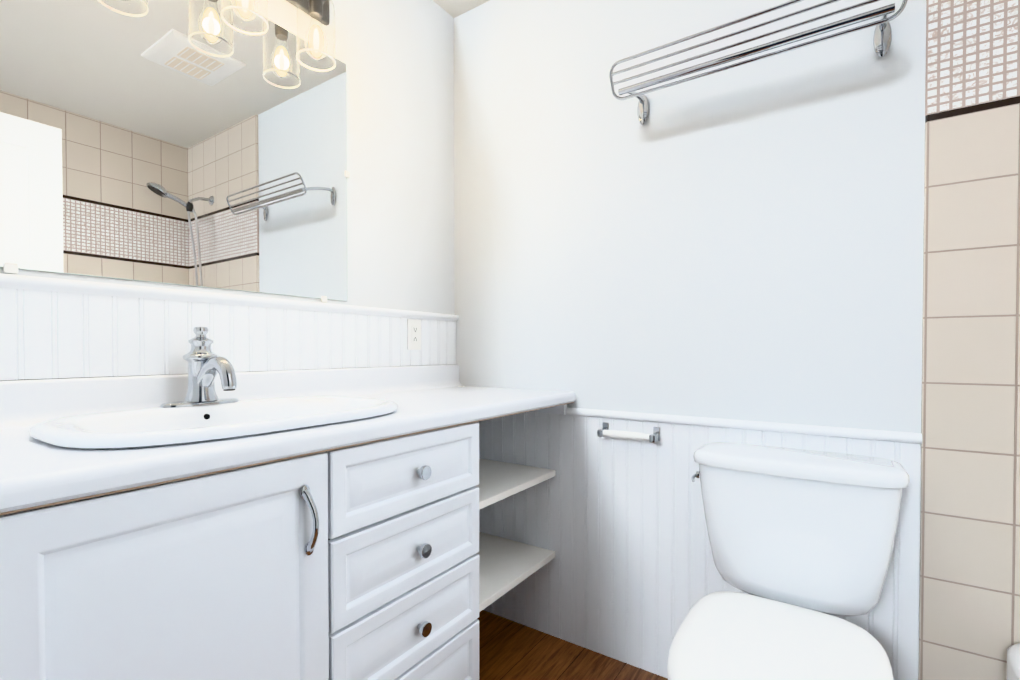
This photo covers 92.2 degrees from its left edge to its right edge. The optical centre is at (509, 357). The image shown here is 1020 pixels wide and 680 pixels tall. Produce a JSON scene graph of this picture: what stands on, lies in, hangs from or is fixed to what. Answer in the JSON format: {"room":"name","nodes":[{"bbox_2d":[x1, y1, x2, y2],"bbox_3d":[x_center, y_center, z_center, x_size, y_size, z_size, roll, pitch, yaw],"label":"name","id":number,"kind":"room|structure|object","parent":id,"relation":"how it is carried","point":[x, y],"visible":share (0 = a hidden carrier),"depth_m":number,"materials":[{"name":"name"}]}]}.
{"room":"bathroom","nodes":[
{"label":"bathroom","id":0,"kind":"room"},
{"bbox_2d":[0,0,455,380],"bbox_3d":[-0.733,-0.183,1.379,0.108,2.410,1.860,1,1,34],"label":"wall","id":1,"kind":"structure","parent":0,"point":[396,57],"depth_m":1.64,"materials":[{"name":"white paint"}]},
{"bbox_2d":[0,0,349,301],"bbox_3d":[-0.808,-0.557,1.172,0.008,0.784,1.022,1,1,34],"label":"mirror","id":2,"kind":"object","parent":1,"relation":"attached to","point":[198,143],"visible":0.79,"depth_m":1.17,"materials":[{"name":"clear glass"}]},
{"bbox_2d":[0,273,458,321],"bbox_3d":[-0.685,-0.151,1.347,0.026,0.026,1.660,1,1,34],"label":"trim","id":3,"kind":"structure","parent":1,"relation":"attached to","point":[11,281],"depth_m":1.19,"materials":[{"name":"white paint"}]},
{"bbox_2d":[221,0,267,34],"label":"sconce","id":4,"kind":"object","parent":1,"relation":"attached to","point":[245,6],"depth_m":1.22,"materials":[{"name":"clear glass"}]},
{"bbox_2d":[285,0,335,71],"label":"sconce","id":5,"kind":"object","parent":1,"relation":"attached to","point":[318,10],"depth_m":1.39,"materials":[{"name":"clear glass"}]},
{"bbox_2d":[407,319,420,349],"bbox_3d":[-0.356,-0.085,1.836,0.008,0.114,0.070,1,1,34],"label":"electrical outlet plate","id":6,"kind":"object","parent":1,"relation":"attached to","point":[413,334],"visible":1,"depth_m":1.83,"materials":[{"name":"white plastic"}]},
{"bbox_2d":[433,0,489,17],"bbox_3d":[0.287,-1.428,0.673,2.570,0.100,1.860,1,1,34],"label":"ceiling","id":7,"kind":"structure","parent":0,"point":[454,8],"depth_m":1.95,"materials":[{"name":"white paint"}]},
{"bbox_2d":[477,610,667,679],"bbox_3d":[0.287,1.082,0.710,2.570,0.100,1.860,1,1,34],"label":"floor","id":8,"kind":"structure","parent":0,"point":[510,650],"depth_m":1.65,"materials":[{"name":"brown wood"}]},
{"bbox_2d":[0,326,575,679],"bbox_3d":[-0.451,0.476,1.199,0.587,1.097,1.656,1,1,34],"label":"bathroom vanity","id":9,"kind":"object","parent":8,"relation":"on","point":[210,515],"visible":1,"depth_m":0.87,"materials":[{"name":"white wood"}]},
{"bbox_2d":[160,326,238,407],"bbox_3d":[-0.668,0.018,1.097,0.188,0.179,0.164,1,1,34],"label":"faucet","id":10,"kind":"object","parent":9,"relation":"on","point":[204,365],"depth_m":1.10,"materials":[{"name":"silver metal"}]},
{"bbox_2d":[28,396,397,449],"bbox_3d":[-0.554,0.166,1.032,0.432,0.178,0.644,1,1,34],"label":"sink","id":11,"kind":"object","parent":9,"relation":"in","point":[195,421],"depth_m":0.95,"materials":[{"name":"white ceramic"}]},
{"bbox_2d":[667,442,909,679],"bbox_3d":[0.579,0.641,1.052,0.467,0.771,0.737,1,1,34],"label":"toilet","id":12,"kind":"object","parent":8,"relation":"on","point":[801,542],"visible":0.98,"depth_m":1.14,"materials":[{"name":"white ceramic"}]},
{"bbox_2d":[1006,643,1019,679],"bbox_3d":[0.987,0.713,0.294,0.726,0.650,1.532,1,1,34],"label":"bathtub","id":13,"kind":"object","parent":8,"relation":"on","point":[1013,662],"visible":1,"depth_m":1.03,"materials":[{"name":"white ceramic"}]},
{"bbox_2d":[454,0,925,679],"bbox_3d":[0.818,-0.183,1.390,2.470,2.410,0.108,1,1,34],"label":"wall","id":14,"kind":"structure","parent":0,"point":[744,242],"depth_m":1.55,"materials":[{"name":"white paint"}]},
{"bbox_2d":[597,422,659,442],"bbox_3d":[0.383,0.244,1.594,0.196,0.045,0.050,1,1,34],"label":"toilet paper holder","id":15,"kind":"object","parent":14,"relation":"attached to","point":[654,437],"visible":1,"depth_m":1.57,"materials":[{"name":"silver metal"}]},
{"bbox_2d":[538,407,921,443],"bbox_3d":[0.385,0.194,1.620,1.500,0.025,0.021,1,1,34],"label":"trim","id":16,"kind":"structure","parent":14,"relation":"attached to","point":[889,436],"depth_m":1.39,"materials":[{"name":"white paint"}]},
{"bbox_2d":[609,0,907,124],"bbox_3d":[0.626,-0.798,1.323,0.684,0.108,0.217,1,1,34],"label":"towel rack","id":17,"kind":"object","parent":14,"relation":"attached to","point":[882,38],"visible":1,"depth_m":1.24,"materials":[{"name":"silver metal"}]},
{"bbox_2d":[918,0,1019,679],"bbox_3d":[1.365,-0.177,0.959,0.858,2.410,0.012,1,1,34],"label":"wall tile","id":18,"kind":"structure","parent":14,"relation":"attached to","point":[969,609],"depth_m":1.15,"materials":[{"name":"beige tile"}]}
]}

